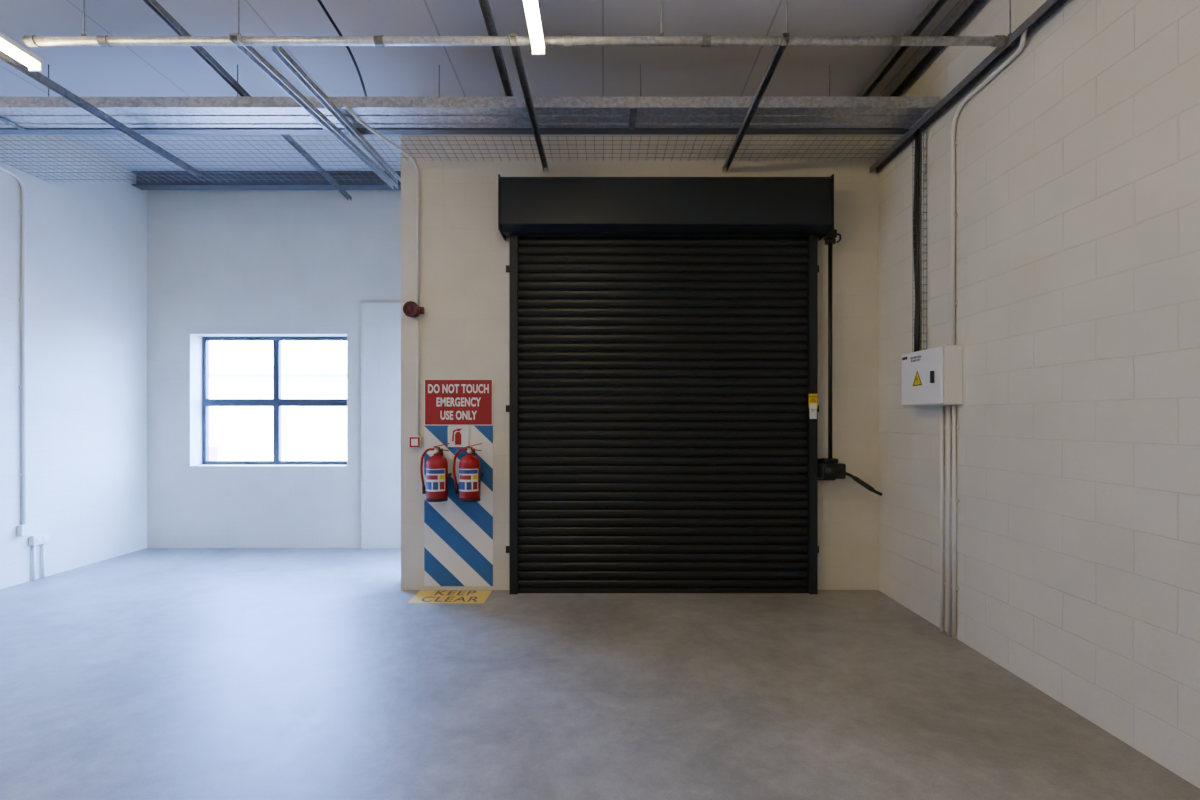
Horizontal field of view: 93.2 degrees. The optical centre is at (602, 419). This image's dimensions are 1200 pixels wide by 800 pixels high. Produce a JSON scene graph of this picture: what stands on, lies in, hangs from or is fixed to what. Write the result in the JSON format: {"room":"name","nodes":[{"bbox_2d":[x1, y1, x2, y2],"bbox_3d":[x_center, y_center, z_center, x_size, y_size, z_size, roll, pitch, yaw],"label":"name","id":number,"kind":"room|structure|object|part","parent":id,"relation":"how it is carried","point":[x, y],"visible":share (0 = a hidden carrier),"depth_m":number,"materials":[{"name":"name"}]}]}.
{"room":"empty warehouse","nodes":[
{"label":"empty warehouse","id":0,"kind":"room"},
{"bbox_2d":[0,135,146,588],"bbox_3d":[-5.440,-0.660,0.960,0.200,4.320,11.920,0,0,0],"label":"wall","id":1,"kind":"structure","parent":0,"point":[86,242],"depth_m":5.71,"materials":[{"name":"white paint"}]},
{"bbox_2d":[0,166,25,524],"bbox_3d":[-5.317,-0.622,4.120,0.044,3.264,2.240,0,0,0],"label":"conduit","id":2,"kind":"object","parent":1,"relation":"attached to","point":[23,190],"visible":1,"depth_m":5.20,"materials":[{"name":"white plastic"}]},
{"bbox_2d":[17,524,49,580],"bbox_3d":[-5.311,1.230,5.295,0.055,0.540,0.270,0,0,0],"label":"wall socket","id":3,"kind":"object","parent":1,"relation":"attached to","point":[22,530],"visible":1,"depth_m":5.29,"materials":[{"name":"white plastic"}]},
{"bbox_2d":[147,190,400,547],"bbox_3d":[-3.451,-0.660,6.780,3.777,4.320,0.280,0,0,0],"label":"wall","id":4,"kind":"structure","parent":0,"point":[221,263],"depth_m":6.64,"materials":[{"name":"white paint"}]},
{"bbox_2d":[202,337,346,464],"bbox_3d":[-3.917,-0.234,6.870,1.838,1.546,0.060,0,0,0],"label":"frame","id":5,"kind":"object","parent":4,"relation":"attached to","point":[276,402],"visible":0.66,"depth_m":6.84,"materials":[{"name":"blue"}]},
{"bbox_2d":[361,302,400,548],"bbox_3d":[-2.301,0.065,6.622,1.037,2.870,0.035,0,0,0],"label":"door","id":6,"kind":"structure","parent":4,"relation":"attached to","point":[380,321],"depth_m":6.61,"materials":[{"name":"white paint"}]},
{"bbox_2d":[0,0,962,170],"bbox_3d":[-1.456,-2.880,0.895,8.167,0.120,12.190,0,0,0],"label":"ceiling","id":7,"kind":"structure","parent":0,"point":[85,71],"depth_m":4.39,"materials":[{"name":"white metal"}]},
{"bbox_2d":[0,32,41,71],"bbox_3d":[-3.410,-2.458,2.650,0.076,0.725,1.524,0,0,0],"label":"fluorescent light","id":8,"kind":"object","parent":7,"relation":"hanging from","point":[9,46],"visible":1,"depth_m":3.30,"materials":[{"name":"white plastic"}]},
{"bbox_2d":[132,171,400,189],"bbox_3d":[-3.562,-2.735,6.480,3.537,0.160,0.140,0,0,0],"label":"steel beam","id":9,"kind":"structure","parent":7,"relation":"attached to","point":[174,184],"depth_m":6.47,"materials":[{"name":"grey metal"}]},
{"bbox_2d":[317,0,367,96],"bbox_3d":[-1.843,-2.690,3.628,0.084,0.200,2.258,0,0,-4],"label":"cable","id":10,"kind":"object","parent":7,"relation":"attached to","point":[319,1],"visible":0.81,"depth_m":4.09,"materials":[{"name":"black plastic"}]},
{"bbox_2d":[0,64,938,134],"bbox_3d":[-1.456,-2.534,4.315,7.747,0.571,0.470,0,0,0],"label":"galvanised purlin","id":11,"kind":"object","parent":7,"relation":"attached to","point":[48,115],"visible":0.92,"depth_m":4.28,"materials":[{"name":"metal"}]},
{"bbox_2d":[0,50,200,176],"bbox_3d":[-3.620,-2.200,4.165,0.041,0.041,1.830,0,0,0],"label":"strut","id":12,"kind":"object","parent":11,"relation":"attached to","point":[37,76],"visible":1,"depth_m":4.02,"materials":[{"name":"metal"}]},
{"bbox_2d":[143,0,351,200],"bbox_3d":[-2.600,-2.360,4.125,0.035,0.041,3.855,0,0,-3],"label":"strut","id":13,"kind":"object","parent":11,"relation":"attached to","point":[154,5],"visible":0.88,"depth_m":3.80,"materials":[{"name":"metal"}]},
{"bbox_2d":[272,46,400,183],"bbox_3d":[-1.930,-2.229,4.350,0.045,0.041,1.901,0,0,2],"label":"strut","id":14,"kind":"object","parent":11,"relation":"attached to","point":[278,51],"visible":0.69,"depth_m":4.03,"materials":[{"name":"metal"}]},
{"bbox_2d":[0,136,901,181],"bbox_3d":[-1.456,-2.287,5.005,7.747,0.008,0.890,0,0,0],"label":"wire mesh","id":15,"kind":"object","parent":11,"relation":"attached to","point":[548,140],"visible":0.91,"depth_m":4.73,"materials":[{"name":"grey metal"}]},
{"bbox_2d":[0,109,928,129],"bbox_3d":[-1.456,-2.296,4.280,7.747,0.014,0.380,0,0,0],"label":"tray","id":16,"kind":"object","parent":11,"relation":"on","point":[20,119],"depth_m":4.33,"materials":[{"name":"metal"}]},
{"bbox_2d":[478,0,513,96],"bbox_3d":[-0.730,-2.564,3.399,0.050,0.111,2.401,0,0,0],"label":"strut","id":17,"kind":"object","parent":11,"relation":"attached to","point":[484,4],"depth_m":3.93,"materials":[{"name":"metal"}]},
{"bbox_2d":[21,0,1018,46],"bbox_3d":[-0.468,-2.498,3.300,5.785,0.644,0.058,0,0,0],"label":"support rail","id":18,"kind":"object","parent":7,"relation":"hanging from","point":[28,40],"visible":0.91,"depth_m":3.28,"materials":[{"name":"metal"}]},
{"bbox_2d":[229,33,397,188],"bbox_3d":[-2.040,-2.200,4.305,0.050,0.041,2.116,0,0,4],"label":"strut","id":19,"kind":"object","parent":18,"relation":"attached to","point":[250,52],"visible":1,"depth_m":3.96,"materials":[{"name":"metal"}]},
{"bbox_2d":[509,33,547,170],"bbox_3d":[-0.510,-2.200,4.115,0.041,0.041,1.730,0,0,1],"label":"strut","id":20,"kind":"object","parent":18,"relation":"attached to","point":[516,52],"visible":1,"depth_m":3.89,"materials":[{"name":"metal"}]},
{"bbox_2d":[722,33,789,171],"bbox_3d":[1.060,-2.200,4.115,0.041,0.041,1.730,0,0,1],"label":"strut","id":21,"kind":"object","parent":18,"relation":"attached to","point":[779,50],"visible":1,"depth_m":3.88,"materials":[{"name":"metal"}]},
{"bbox_2d":[856,0,946,96],"bbox_3d":[2.187,-2.730,3.490,0.060,0.060,2.980,0,0,0],"label":"strut","id":22,"kind":"object","parent":18,"relation":"attached to","point":[934,6],"depth_m":4.19,"materials":[{"name":"metal"}]},
{"bbox_2d":[881,0,986,96],"bbox_3d":[2.357,-2.660,3.240,0.080,0.080,3.480,0,0,0],"label":"strut","id":23,"kind":"object","parent":18,"relation":"attached to","point":[966,9],"depth_m":4.08,"materials":[{"name":"metal"}]},
{"bbox_2d":[870,0,1067,172],"bbox_3d":[2.372,-2.190,3.490,0.060,0.050,2.980,0,0,0],"label":"strut","id":24,"kind":"object","parent":18,"relation":"attached to","point":[1048,8],"visible":1,"depth_m":3.62,"materials":[{"name":"metal"}]},
{"bbox_2d":[523,0,544,54],"bbox_3d":[-0.370,-2.455,2.495,0.076,0.730,1.514,0,0,0],"label":"fluorescent light","id":25,"kind":"object","parent":7,"relation":"hanging from","point":[532,10],"visible":1,"depth_m":3.04,"materials":[{"name":"white plastic"}]},
{"bbox_2d":[0,548,1199,799],"bbox_3d":[-1.456,1.574,0.860,8.167,0.152,12.120,0,0,0],"label":"floor","id":26,"kind":"structure","parent":0,"point":[148,673],"depth_m":3.07,"materials":[{"name":"concrete"}]},
{"bbox_2d":[401,135,877,589],"bbox_3d":[0.422,-0.660,5.110,4.410,4.320,0.220,0,0,0],"label":"wall","id":27,"kind":"structure","parent":0,"point":[464,254],"depth_m":5.00,"materials":[{"name":"white paint"}]},
{"bbox_2d":[343,103,420,303],"bbox_3d":[-1.722,-1.636,4.514,0.060,1.230,0.997,0,0,12],"label":"conduit","id":28,"kind":"object","parent":27,"relation":"attached to","point":[352,113],"visible":0.99,"depth_m":4.97,"materials":[{"name":"white plastic"}]},
{"bbox_2d":[403,301,423,317],"bbox_3d":[-1.654,-0.961,4.950,0.165,0.140,0.097,0,0,0],"label":"fire alarm","id":29,"kind":"object","parent":27,"relation":"attached to","point":[410,308],"visible":1,"depth_m":4.91,"materials":[{"name":"red plastic"}]},
{"bbox_2d":[409,436,421,447],"bbox_3d":[-1.645,0.194,4.971,0.100,0.100,0.053,0,0,0],"label":"button","id":30,"kind":"object","parent":27,"relation":"attached to","point":[414,441],"visible":1,"depth_m":4.95,"materials":[{"name":"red plastic"}]},
{"bbox_3d":[-1.645,0.194,4.952,0.060,0.060,0.006,0,0,0],"label":"break glass","id":31,"kind":"part","parent":30,"relation":"part of","materials":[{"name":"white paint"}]},
{"bbox_3d":[-1.645,0.194,4.950,0.086,0.086,0.010,0,0,0],"label":"red frame","id":32,"kind":"part","parent":30,"relation":"part of","materials":[{"name":"red plastic"}]},
{"bbox_2d":[416,317,420,435],"bbox_3d":[-1.627,-0.378,4.985,0.044,1.046,0.028,0,0,0],"label":"conduit","id":33,"kind":"object","parent":27,"relation":"attached to","point":[418,357],"visible":1,"depth_m":4.97,"materials":[{"name":"white plastic"}]},
{"bbox_2d":[420,443,450,501],"bbox_3d":[-1.448,0.447,4.894,0.248,0.495,0.207,0,0,0],"label":"fire extinguisher","id":34,"kind":"object","parent":27,"relation":"attached to","point":[437,475],"visible":1,"depth_m":4.82,"materials":[{"name":"red metal"}]},
{"bbox_2d":[424,426,492,585],"bbox_3d":[-1.272,0.756,4.997,0.604,1.415,0.004,0,0,0],"label":"striped panel","id":35,"kind":"object","parent":27,"relation":"attached to","point":[458,536],"visible":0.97,"depth_m":5.00,"materials":[{"name":"white paint"}]},
{"bbox_2d":[448,427,468,446],"bbox_3d":[-1.274,0.148,4.992,0.185,0.181,0.006,0,0,0],"label":"fire extinguisher sign","id":36,"kind":"object","parent":27,"relation":"attached to","point":[457,436],"visible":0.97,"depth_m":4.99,"materials":[{"name":"white paint"}]},
{"bbox_2d":[424,379,492,425],"bbox_3d":[-1.272,-0.157,4.992,0.604,0.410,0.011,0,0,0],"label":"sign","id":37,"kind":"object","parent":27,"relation":"attached to","point":[447,402],"visible":1,"depth_m":4.99,"materials":[{"name":"red paint"}]},
{"bbox_2d":[453,443,482,501],"bbox_3d":[-1.166,0.447,4.894,0.248,0.495,0.207,0,0,0],"label":"fire extinguisher","id":38,"kind":"object","parent":27,"relation":"attached to","point":[470,474],"visible":1,"depth_m":4.82,"materials":[{"name":"red metal"}]},
{"bbox_2d":[498,174,881,593],"bbox_3d":[0.737,-0.268,4.844,3.208,3.535,0.308,0,0,0],"label":"roller shutter","id":39,"kind":"object","parent":27,"relation":"attached to","point":[663,407],"visible":1,"depth_m":4.92,"materials":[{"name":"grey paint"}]},
{"bbox_2d":[518,235,807,587],"bbox_3d":[0.521,-0.140,4.925,2.527,3.210,0.016,0,0,0],"label":"curtain","id":40,"kind":"object","parent":39,"relation":"hanging from","point":[663,379],"depth_m":4.92,"materials":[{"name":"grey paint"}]},
{"bbox_2d":[498,174,833,240],"bbox_3d":[0.522,-1.808,4.843,2.779,0.455,0.305,0,0,0],"label":"hood","id":41,"kind":"object","parent":39,"relation":"attached to","point":[529,208],"depth_m":4.70,"materials":[{"name":"grey paint"}]},
{"bbox_3d":[2.195,0.537,4.802,0.310,0.199,0.033,0,0,22],"label":"crank handle","id":42,"kind":"part","parent":39,"relation":"part of","materials":[{"name":"black metal"}]},
{"bbox_2d":[878,0,1199,788],"bbox_3d":[2.527,-0.660,0.000,0.200,4.320,10.000,0,0,0],"label":"wall","id":43,"kind":"structure","parent":0,"point":[1077,164],"depth_m":2.94,"materials":[{"name":"white paint"}]},
{"bbox_2d":[913,126,926,351],"bbox_3d":[2.397,-1.384,4.297,0.044,1.753,0.139,0,0,0],"label":"cable tray","id":44,"kind":"object","parent":43,"relation":"attached to","point":[918,139],"visible":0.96,"depth_m":4.31,"materials":[{"name":"silver metal"}]},
{"bbox_2d":[902,345,962,405],"bbox_3d":[2.345,-0.305,4.082,0.162,0.400,0.525,0,0,0],"label":"board","id":45,"kind":"object","parent":43,"relation":"attached to","point":[932,376],"visible":1,"depth_m":3.91,"materials":[{"name":"white metal"}]},
{"bbox_3d":[2.293,-0.305,4.082,0.018,0.388,0.513,0,0,0],"label":"door","id":46,"kind":"part","parent":45,"relation":"part of","materials":[{"name":"white metal"}]},
{"bbox_2d":[940,28,1027,638],"bbox_3d":[2.404,-0.355,3.615,0.056,3.710,0.892,0,0,3],"label":"conduit","id":47,"kind":"object","parent":43,"relation":"attached to","point":[1016,53],"visible":0.96,"depth_m":3.89,"materials":[{"name":"white plastic"}]},
{"bbox_3d":[0.000,1.625,33.460,80.000,0.150,53.080,0,0,0],"label":"ground","id":48,"kind":"structure","parent":0,"visible":0},
{"bbox_2d":[209,446,217,460],"bbox_3d":[-12.350,1.150,16.000,2.300,0.800,1.000,0,0,0],"label":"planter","id":49,"kind":"object","parent":48,"relation":"on","point":[213,450],"visible":0.07,"depth_m":16.30,"materials":[{"name":"white"}]},
{"bbox_2d":[209,366,346,460],"bbox_3d":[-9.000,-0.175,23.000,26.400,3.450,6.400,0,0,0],"label":"window panes","id":50,"kind":"object","parent":48,"relation":"on","point":[240,433],"visible":0.14,"depth_m":20.00,"materials":[{"name":"white"}]}
]}

